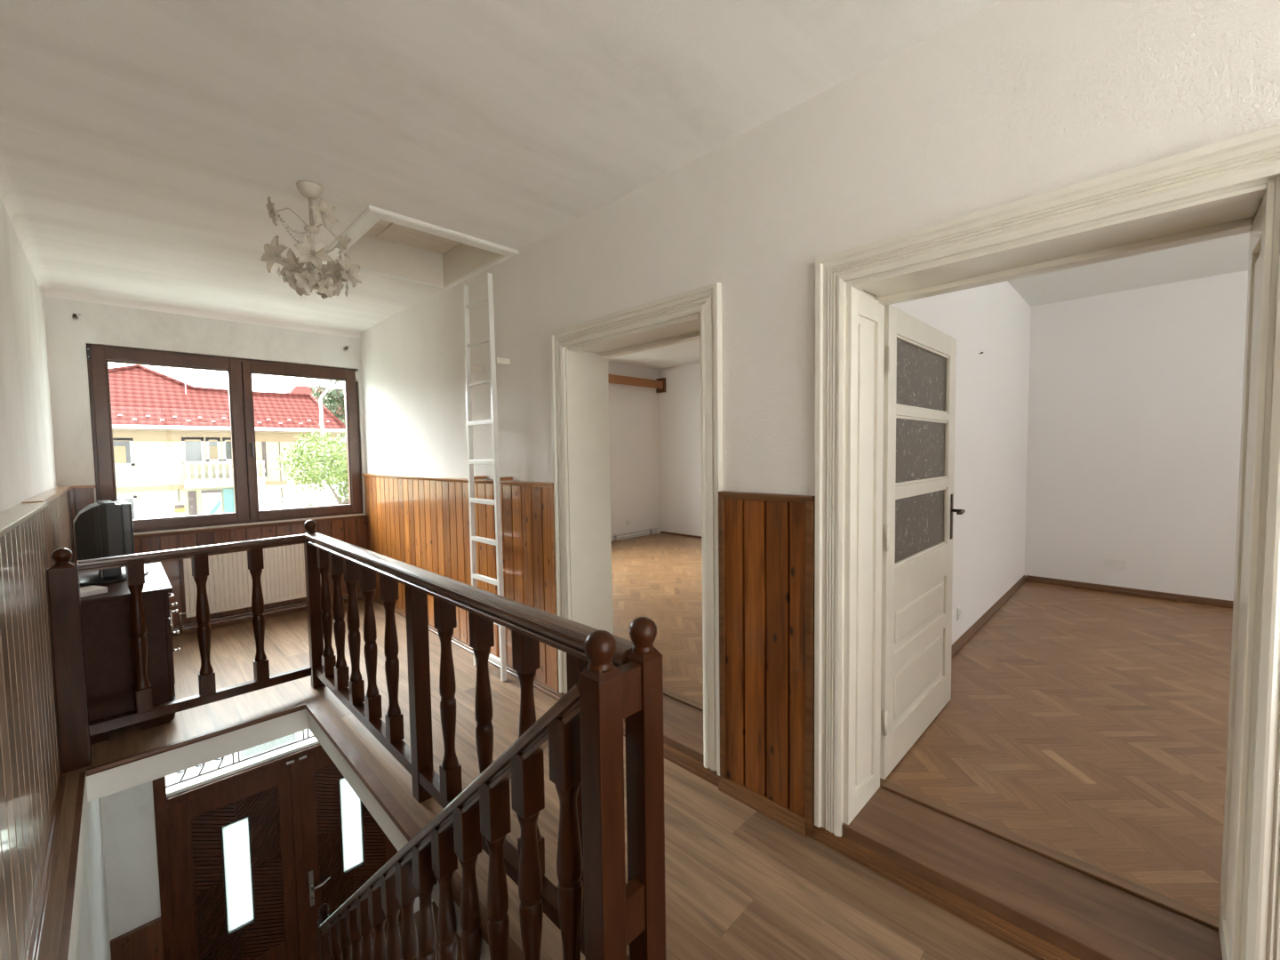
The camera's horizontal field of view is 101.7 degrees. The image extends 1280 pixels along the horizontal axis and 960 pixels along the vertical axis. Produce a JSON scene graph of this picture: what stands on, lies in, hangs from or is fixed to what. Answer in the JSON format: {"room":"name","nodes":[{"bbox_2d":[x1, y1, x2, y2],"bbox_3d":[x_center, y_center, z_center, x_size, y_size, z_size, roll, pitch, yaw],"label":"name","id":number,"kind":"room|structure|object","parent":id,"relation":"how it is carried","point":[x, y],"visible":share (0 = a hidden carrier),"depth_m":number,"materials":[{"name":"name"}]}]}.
{"room":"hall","nodes":[
{"label":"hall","id":0,"kind":"room"},
{"bbox_2d":[0,138,53,293],"bbox_3d":[-1.638,-1.265,1.147,7.405,0.055,0.055,2,4,45],"label":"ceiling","id":1,"kind":"structure","parent":0,"point":[10,195],"depth_m":2.68,"materials":[{"name":"paint"}]},
{"bbox_2d":[0,197,56,512],"bbox_3d":[-1.720,1.784,1.285,7.960,6.256,0.150,2,4,45],"label":"wall","id":2,"kind":"structure","parent":0,"point":[28,467],"depth_m":2.62,"materials":[{"name":"paint"}]},
{"bbox_2d":[0,502,61,959],"bbox_3d":[-0.874,0.804,0.541,5.360,1.265,0.080,2,4,45],"label":"wood wall paneling","id":3,"kind":"structure","parent":2,"relation":"attached to","point":[30,763],"depth_m":1.67,"materials":[{"name":"brown wood"}]},
{"bbox_2d":[21,486,72,567],"bbox_3d":[-3.525,0.706,3.162,2.100,1.270,0.066,2,4,45],"label":"trim","id":4,"kind":"structure","parent":2,"relation":"attached to","point":[56,515],"depth_m":3.04,"materials":[{"name":"brown wood"}]},
{"bbox_2d":[27,772,66,959],"bbox_3d":[-0.802,1.424,0.557,5.250,0.022,0.020,2,4,45],"label":"baseboard","id":5,"kind":"structure","parent":2,"relation":"attached to","point":[40,911],"depth_m":1.80,"materials":[{"name":"brown wood"}]},
{"bbox_2d":[75,798,111,959],"bbox_3d":[-1.515,3.232,1.360,7.300,3.350,0.110,2,4,45],"label":"wall","id":6,"kind":"structure","parent":0,"point":[92,942],"depth_m":3.00,"materials":[{"name":"paint"}]},
{"bbox_2d":[85,701,524,959],"bbox_3d":[-1.341,1.386,1.853,2.643,0.026,0.936,2,4,45],"label":"trim","id":7,"kind":"structure","parent":6,"relation":"attached to","point":[399,816],"depth_m":2.47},
{"bbox_2d":[42,288,361,338],"bbox_3d":[-3.558,-1.409,4.505,0.055,0.055,2.120,2,4,45],"label":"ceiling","id":8,"kind":"structure","parent":0,"point":[53,292],"depth_m":4.33,"materials":[{"name":"paint"}]},
{"bbox_2d":[43,296,366,563],"bbox_3d":[-3.565,-0.097,4.811,0.320,3.106,2.420,2,4,45],"label":"wall","id":9,"kind":"structure","parent":0,"point":[67,337],"depth_m":4.10,"materials":[{"name":"paint"}]},
{"bbox_2d":[72,313,80,319],"bbox_3d":[-4.182,-1.216,3.868,0.076,0.037,0.051,2,4,45],"label":"curtain bracket","id":10,"kind":"object","parent":9,"relation":"attached to","point":[74,316],"visible":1,"depth_m":3.84,"materials":[{"name":"metal"}]},
{"bbox_2d":[69,485,367,625],"bbox_3d":[-3.537,0.630,4.646,0.110,1.270,2.038,2,4,45],"label":"trim","id":11,"kind":"structure","parent":9,"relation":"attached to","point":[352,530],"depth_m":4.49,"materials":[{"name":"brown wood"}]},
{"bbox_2d":[86,343,362,532],"bbox_3d":[-3.534,-0.347,4.664,0.149,1.470,1.890,2,4,45],"label":"window","id":12,"kind":"structure","parent":9,"relation":"in","point":[240,371],"depth_m":4.60,"materials":[{"name":"brown wood"}]},
{"bbox_2d":[177,543,320,632],"bbox_3d":[-3.409,0.899,4.679,0.078,0.686,1.132,2,4,45],"label":"radiator","id":13,"kind":"object","parent":9,"relation":"attached to","point":[283,578],"visible":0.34,"depth_m":4.56,"materials":[{"name":"metal"}]},
{"bbox_2d":[171,591,363,636],"bbox_3d":[-3.520,1.221,4.641,0.020,0.090,2.000,2,4,45],"label":"baseboard","id":14,"kind":"structure","parent":9,"relation":"attached to","point":[239,618],"depth_m":4.64,"materials":[{"name":"brown wood"}]},
{"bbox_2d":[165,728,316,791],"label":"window","id":15,"kind":"structure","parent":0,"point":[212,764],"depth_m":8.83,"materials":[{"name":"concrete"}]},
{"bbox_2d":[108,364,345,519],"bbox_3d":[-15.803,0.877,13.504,10.600,7.472,12.380,2,4,45],"label":"house","id":16,"kind":"object","parent":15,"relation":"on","point":[172,438],"visible":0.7,"depth_m":12.26,"materials":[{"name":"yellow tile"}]},
{"bbox_2d":[113,446,126,463],"bbox_3d":[-11.317,-0.546,11.278,0.003,0.380,0.270,2,4,45],"label":"curtain","id":17,"kind":"object","parent":16,"relation":"hanging from","point":[119,452],"depth_m":11.31,"materials":[{"name":"yellow fabric"}]},
{"bbox_2d":[187,490,197,515],"bbox_3d":[-10.448,1.420,12.224,0.030,2.320,0.140,2,4,45],"label":"shutter","id":18,"kind":"object","parent":16,"relation":"hanging from","point":[192,495],"depth_m":12.17,"materials":[{"name":"brown wood"}]},
{"bbox_2d":[208,446,218,459],"bbox_3d":[-10.159,-0.653,12.441,0.003,0.320,0.200,2,4,45],"label":"curtain","id":19,"kind":"object","parent":16,"relation":"hanging from","point":[213,451],"depth_m":12.43,"materials":[{"name":"beige fabric"}]},
{"bbox_2d":[261,441,267,476],"bbox_3d":[-9.473,-0.584,13.141,0.020,1.000,0.080,2,4,45],"label":"window shutter","id":20,"kind":"object","parent":16,"relation":"hanging from","point":[264,444],"depth_m":13.14,"materials":[{"name":"brown wood"}]},
{"bbox_2d":[257,479,348,510],"bbox_3d":[-7.213,2.243,12.724,0.080,4.570,3.450,2,4,45],"label":"fence","id":21,"kind":"object","parent":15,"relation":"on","point":[289,492],"visible":0.1,"depth_m":11.87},
{"bbox_2d":[274,427,348,506],"bbox_3d":[-5.183,1.826,9.344,1.920,5.702,2.162,2,4,45],"label":"leafy tree","id":22,"kind":"object","parent":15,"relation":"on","point":[335,447],"visible":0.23,"depth_m":8.67,"materials":[{"name":"green plant"}]},
{"bbox_2d":[287,385,346,499],"bbox_3d":[-17.749,-0.908,31.786,6.800,9.220,8.500,2,4,45],"label":"house","id":23,"kind":"object","parent":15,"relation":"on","point":[298,389],"visible":0.04,"depth_m":29.41,"materials":[{"name":"red tile"}]},
{"bbox_2d":[310,379,347,482],"bbox_3d":[-12.328,-0.673,22.257,4.378,9.585,3.708,-1,3,-3],"label":"tree","id":24,"kind":"object","parent":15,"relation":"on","point":[328,398],"visible":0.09,"depth_m":21.66,"materials":[{"name":"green plant"}]},
{"bbox_2d":[319,384,343,505],"bbox_3d":[-6.522,1.283,11.226,0.140,6.620,0.489,2,4,45],"label":"street lamp","id":25,"kind":"object","parent":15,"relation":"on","point":[328,387],"visible":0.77,"depth_m":10.99,"materials":[{"name":"metal"}]},
{"bbox_2d":[99,780,433,940],"bbox_3d":[-3.225,3.069,5.027,0.300,3.350,2.910,2,4,45],"label":"wall","id":26,"kind":"structure","parent":0,"point":[128,825],"depth_m":4.06,"materials":[{"name":"paint"}]},
{"bbox_2d":[110,916,164,959],"bbox_3d":[-3.935,4.161,4.111,0.040,1.285,0.290,2,4,45],"label":"wainscoting","id":27,"kind":"structure","parent":26,"relation":"attached to","point":[145,941],"depth_m":4.09,"materials":[{"name":"brown wood"}]},
{"bbox_2d":[152,739,402,959],"bbox_3d":[-3.180,3.212,4.865,0.161,3.080,1.930,2,4,45],"label":"door","id":28,"kind":"structure","parent":26,"relation":"in","point":[249,855],"depth_m":4.67,"materials":[{"name":"brown wood"}]},
{"bbox_2d":[360,901,462,959],"bbox_3d":[-0.610,4.886,2.546,7.600,0.100,2.910,2,4,45],"label":"floor","id":29,"kind":"structure","parent":0,"point":[434,906],"depth_m":5.43,"materials":[{"name":"brown wood"}]},
{"bbox_2d":[38,608,940,959],"bbox_3d":[-0.819,1.431,2.110,7.460,0.150,2.520,2,4,45],"label":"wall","id":30,"kind":"structure","parent":0,"point":[118,779],"depth_m":2.52,"materials":[{"name":"paint"}]},
{"bbox_2d":[0,0,999,332],"bbox_3d":[-0.931,-1.366,1.895,7.460,0.050,2.120,2,4,45],"label":"ceiling","id":31,"kind":"structure","parent":0,"point":[147,144],"depth_m":1.89,"materials":[{"name":"paint"}]},
{"bbox_2d":[260,180,362,298],"bbox_3d":[-1.540,-1.103,2.438,0.321,0.513,0.341,0,3,13],"label":"chandelier","id":32,"kind":"object","parent":31,"relation":"hanging from","point":[316,275],"visible":1,"depth_m":2.38,"materials":[{"name":"beige metal"}]},
{"bbox_2d":[265,196,279,225],"bbox_3d":[-1.631,-1.193,2.314,0.106,0.112,0.036,2,4,45],"label":"flower","id":33,"kind":"object","parent":32,"relation":"on","point":[270,206],"depth_m":2.32,"materials":[{"name":"beige metal"}]},
{"bbox_2d":[260,235,287,272],"bbox_3d":[-1.634,-1.010,2.331,0.143,0.165,0.038,0,3,13],"label":"flower","id":34,"kind":"object","parent":32,"relation":"on","point":[273,252],"depth_m":2.33,"materials":[{"name":"beige metal"}]},
{"bbox_2d":[284,268,296,289],"bbox_3d":[-1.571,-0.909,2.351,0.097,0.086,0.046,1,4,36],"label":"flower","id":35,"kind":"object","parent":32,"relation":"on","point":[291,277],"depth_m":2.35,"materials":[{"name":"beige metal"}]},
{"bbox_2d":[280,248,305,279],"bbox_3d":[-1.657,-1.028,2.504,0.040,0.150,0.162,1,3,27],"label":"flower","id":36,"kind":"object","parent":32,"relation":"on","point":[292,258],"depth_m":2.48,"materials":[{"name":"beige metal"}]},
{"bbox_2d":[288,283,310,295],"bbox_3d":[-1.617,-0.913,2.463,0.053,0.096,0.093,0,3,13],"label":"flower","id":37,"kind":"object","parent":32,"relation":"on","point":[300,292],"depth_m":2.46,"materials":[{"name":"beige metal"}]},
{"bbox_2d":[293,270,316,292],"bbox_3d":[-1.501,-0.894,2.343,0.084,0.090,0.050,-1,3,-10],"label":"flower","id":38,"kind":"object","parent":32,"relation":"on","point":[308,278],"depth_m":2.35,"materials":[{"name":"beige metal"}]},
{"bbox_2d":[293,235,333,270],"bbox_3d":[-1.462,-1.016,2.333,0.149,0.152,0.040,-3,3,-30],"label":"flower","id":39,"kind":"object","parent":32,"relation":"on","point":[308,250],"depth_m":2.33,"materials":[{"name":"beige metal"}]},
{"bbox_2d":[309,198,338,229],"bbox_3d":[-1.430,-1.205,2.359,0.040,0.121,0.126,1,3,29],"label":"flower","id":40,"kind":"object","parent":32,"relation":"on","point":[327,217],"depth_m":2.36,"materials":[{"name":"beige metal"}]},
{"bbox_2d":[315,290,334,298],"bbox_3d":[-1.526,-0.915,2.533,0.095,0.080,0.046,-1,3,-8],"label":"flower","id":41,"kind":"object","parent":32,"relation":"on","point":[324,295],"depth_m":2.52,"materials":[{"name":"beige metal"}]},
{"bbox_2d":[316,276,337,297],"bbox_3d":[-1.436,-0.889,2.391,0.047,0.088,0.097,0,3,24],"label":"flower","id":42,"kind":"object","parent":32,"relation":"on","point":[327,286],"depth_m":2.40,"materials":[{"name":"beige metal"}]},
{"bbox_2d":[320,259,348,283],"bbox_3d":[-1.523,-1.030,2.582,0.137,0.147,0.040,-1,3,0],"label":"flower","id":43,"kind":"object","parent":32,"relation":"on","point":[331,266],"depth_m":2.58,"materials":[{"name":"beige metal"}]},
{"bbox_2d":[332,278,343,295],"bbox_3d":[-1.427,-0.905,2.450,0.046,0.082,0.094,-1,3,-11],"label":"flower","id":44,"kind":"object","parent":32,"relation":"on","point":[336,287],"depth_m":2.46,"materials":[{"name":"beige metal"}]},
{"bbox_2d":[336,232,351,254],"bbox_3d":[-1.456,-1.161,2.554,0.111,0.105,0.035,1,3,29],"label":"flower","id":45,"kind":"object","parent":32,"relation":"on","point":[343,243],"depth_m":2.55,"materials":[{"name":"beige metal"}]},
{"bbox_2d":[336,253,362,287],"bbox_3d":[-1.385,-0.994,2.474,0.037,0.150,0.144,0,3,13],"label":"flower","id":46,"kind":"object","parent":32,"relation":"on","point":[350,271],"depth_m":2.48,"materials":[{"name":"beige metal"}]},
{"bbox_2d":[321,205,518,291],"bbox_3d":[-1.399,-1.527,3.264,1.060,0.296,0.935,2,4,45],"label":"attic hatch","id":47,"kind":"object","parent":31,"relation":"in","point":[385,244],"depth_m":3.50,"materials":[{"name":"white paint"}]},
{"bbox_2d":[37,599,1036,959],"bbox_3d":[-0.891,1.361,2.035,7.460,0.001,2.120,2,4,45],"label":"floor","id":48,"kind":"structure","parent":0,"point":[758,933],"depth_m":1.92,"materials":[{"name":"brown wood"}]},
{"bbox_2d":[79,561,181,744],"bbox_3d":[-3.121,0.961,3.153,1.160,0.750,0.449,2,4,45],"label":"dresser","id":49,"kind":"object","parent":48,"relation":"on","point":[111,677],"visible":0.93,"depth_m":2.75,"materials":[{"name":"brown wood"}]},
{"bbox_2d":[80,585,107,597],"bbox_3d":[-2.920,0.588,2.745,0.140,0.030,0.120,0,3,22],"label":"paper packet","id":50,"kind":"object","parent":49,"relation":"on","point":[91,590],"visible":0.51,"depth_m":2.74,"materials":[{"name":"beige paper"}]},
{"bbox_2d":[72,499,148,586],"bbox_3d":[-3.193,0.359,3.115,0.401,0.458,0.352,1,3,31],"label":"television","id":51,"kind":"object","parent":49,"relation":"on","point":[102,528],"visible":0.75,"depth_m":3.01,"materials":[{"name":"black plastic"}]},
{"bbox_2d":[47,534,311,773],"bbox_3d":[-2.398,0.817,2.835,0.094,1.048,1.060,1,4,38],"label":"landing railing","id":52,"kind":"object","parent":48,"relation":"on","point":[76,731],"visible":1,"depth_m":2.63,"materials":[{"name":"brown wood"}]},
{"bbox_2d":[304,520,666,959],"bbox_3d":[-1.022,0.818,2.277,0.161,1.063,2.972,-4,4,-44],"label":"gallery railing","id":53,"kind":"object","parent":48,"relation":"on","point":[639,662],"visible":0.87,"depth_m":1.80,"materials":[{"name":"brown wood"}]},
{"bbox_2d":[462,272,512,681],"bbox_3d":[-0.992,-0.005,3.452,0.383,2.585,0.126,2,4,45],"label":"ladder","id":54,"kind":"object","parent":48,"relation":"on","point":[501,660],"visible":0.9,"depth_m":3.35,"materials":[{"name":"white paint"}]},
{"bbox_2d":[608,361,660,541],"bbox_3d":[-1.260,-0.353,7.345,0.250,2.790,4.440,2,4,45],"label":"wall","id":55,"kind":"structure","parent":0,"point":[633,410],"depth_m":8.34,"materials":[{"name":"paint"}]},
{"bbox_2d":[611,528,656,540],"bbox_3d":[-1.134,0.941,7.305,0.050,0.095,4.041,2,4,45],"label":"pipes","id":56,"kind":"object","parent":55,"relation":"attached to","point":[650,530],"visible":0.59,"depth_m":8.30,"materials":[{"name":"metal"}]},
{"bbox_2d":[608,374,665,392],"bbox_3d":[-1.024,-1.473,7.239,0.174,0.230,3.949,2,4,45],"label":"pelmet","id":57,"kind":"object","parent":55,"relation":"attached to","point":[660,384],"visible":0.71,"depth_m":8.18,"materials":[{"name":"brown wood"}]},
{"bbox_2d":[611,532,703,703],"bbox_3d":[0.562,1.057,5.590,4.880,0.001,4.290,2,4,45],"label":"floor","id":58,"kind":"structure","parent":0,"point":[628,612],"depth_m":4.88,"materials":[{"name":"brown wood"}]},
{"bbox_2d":[360,0,1279,495],"bbox_3d":[-0.095,-0.148,2.853,7.960,2.906,0.300,2,4,45],"label":"wall","id":59,"kind":"structure","parent":0,"point":[1012,100],"depth_m":1.91,"materials":[{"name":"paint"}]},
{"bbox_2d":[362,473,558,691],"bbox_3d":[-1.649,0.592,4.210,3.282,1.235,0.036,2,4,45],"label":"wood wall paneling","id":60,"kind":"structure","parent":59,"relation":"attached to","point":[420,522],"depth_m":3.81,"materials":[{"name":"brown wood"}]},
{"bbox_2d":[550,281,722,775],"bbox_3d":[0.052,0.211,2.744,1.170,2.105,0.380,2,4,45],"label":"door frame","id":61,"kind":"structure","parent":59,"relation":"in","point":[580,382],"depth_m":2.88,"materials":[{"name":"beige paint"}]},
{"bbox_2d":[373,595,1081,959],"bbox_3d":[-0.151,1.285,2.756,7.430,0.055,0.050,2,4,45],"label":"baseboard","id":62,"kind":"structure","parent":59,"relation":"attached to","point":[1003,930],"depth_m":1.81,"materials":[{"name":"brown wood"}]},
{"bbox_2d":[718,490,815,837],"bbox_3d":[0.498,0.695,2.081,0.421,1.285,0.036,2,4,45],"label":"wood wall paneling","id":63,"kind":"structure","parent":59,"relation":"attached to","point":[766,541],"depth_m":2.06,"materials":[{"name":"brown wood"}]},
{"bbox_2d":[814,124,1279,959],"bbox_3d":[1.179,0.262,1.627,1.155,2.085,0.380,2,4,45],"label":"door frame","id":64,"kind":"structure","parent":59,"relation":"in","point":[1213,191],"depth_m":1.53,"materials":[{"name":"beige paint"}]},
{"bbox_2d":[880,304,965,779],"bbox_3d":[1.300,0.246,2.416,0.171,1.907,0.969,2,4,45],"label":"interior door","id":65,"kind":"structure","parent":64,"relation":"attached to","point":[920,359],"depth_m":2.33,"materials":[{"name":"beige paint"}]},
{"bbox_2d":[611,534,1232,930],"bbox_3d":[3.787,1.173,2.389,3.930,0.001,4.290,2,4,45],"label":"floor","id":66,"kind":"structure","parent":0,"point":[996,808],"depth_m":2.44,"materials":[{"name":"brown wood"}]},
{"bbox_2d":[608,232,1249,369],"bbox_3d":[1.947,-1.678,4.031,9.400,0.100,4.690,2,4,45],"label":"ceiling","id":67,"kind":"structure","parent":0,"point":[1228,254],"depth_m":4.27,"materials":[{"name":"paint"}]},
{"bbox_2d":[657,270,1247,600],"bbox_3d":[3.550,-0.340,5.695,9.400,2.790,0.200,2,4,45],"label":"wall","id":68,"kind":"structure","parent":0,"point":[1135,396],"depth_m":4.70,"materials":[{"name":"paint"}]},
{"bbox_2d":[660,531,701,538],"bbox_3d":[2.076,0.942,7.097,4.860,0.030,0.020,2,4,45],"label":"baseboard","id":69,"kind":"structure","parent":68,"relation":"attached to","point":[667,532],"depth_m":8.48,"materials":[{"name":"brown wood"}]},
{"bbox_2d":[1105,558,1126,568],"bbox_3d":[4.377,0.771,4.794,0.140,0.080,0.014,2,4,45],"label":"power outlet","id":70,"kind":"object","parent":68,"relation":"attached to","point":[1109,563],"visible":1,"depth_m":4.79,"materials":[{"name":"plastic"}]},
{"bbox_2d":[1026,575,1233,608],"bbox_3d":[5.287,1.045,3.882,3.910,0.060,0.050,2,4,45],"label":"baseboard","id":71,"kind":"structure","parent":68,"relation":"attached to","point":[1220,603],"depth_m":4.70,"materials":[{"name":"brown wood"}]},
{"bbox_2d":[890,280,1030,644],"bbox_3d":[2.341,-0.223,3.771,0.140,2.790,4.440,2,4,45],"label":"wall","id":72,"kind":"structure","parent":0,"point":[993,320],"depth_m":3.99,"materials":[{"name":"paint"}]},
{"bbox_2d":[956,606,961,620],"bbox_3d":[2.158,0.899,3.518,0.014,0.080,0.080,2,4,45],"label":"power outlet","id":73,"kind":"object","parent":72,"relation":"attached to","point":[959,609],"visible":1,"depth_m":3.50,"materials":[{"name":"plastic"}]},
{"bbox_2d":[951,575,1026,658],"bbox_3d":[2.731,1.071,4.097,0.020,0.060,3.350,2,4,45],"label":"baseboard","id":74,"kind":"structure","parent":72,"relation":"attached to","point":[983,620],"depth_m":4.01,"materials":[{"name":"brown wood"}]},
{"bbox_3d":[-1.626,2.954,2.197,3.849,3.362,0.915,2,4,45],"label":"floor","id":75,"kind":"structure","parent":0,"visible":0},
{"bbox_2d":[317,629,626,959],"bbox_3d":[-0.911,1.890,2.020,2.459,3.211,0.074,2,4,45],"label":"stair railing","id":76,"kind":"object","parent":75,"relation":"on","point":[582,732],"visible":1,"depth_m":1.31,"materials":[{"name":"brown wood"}]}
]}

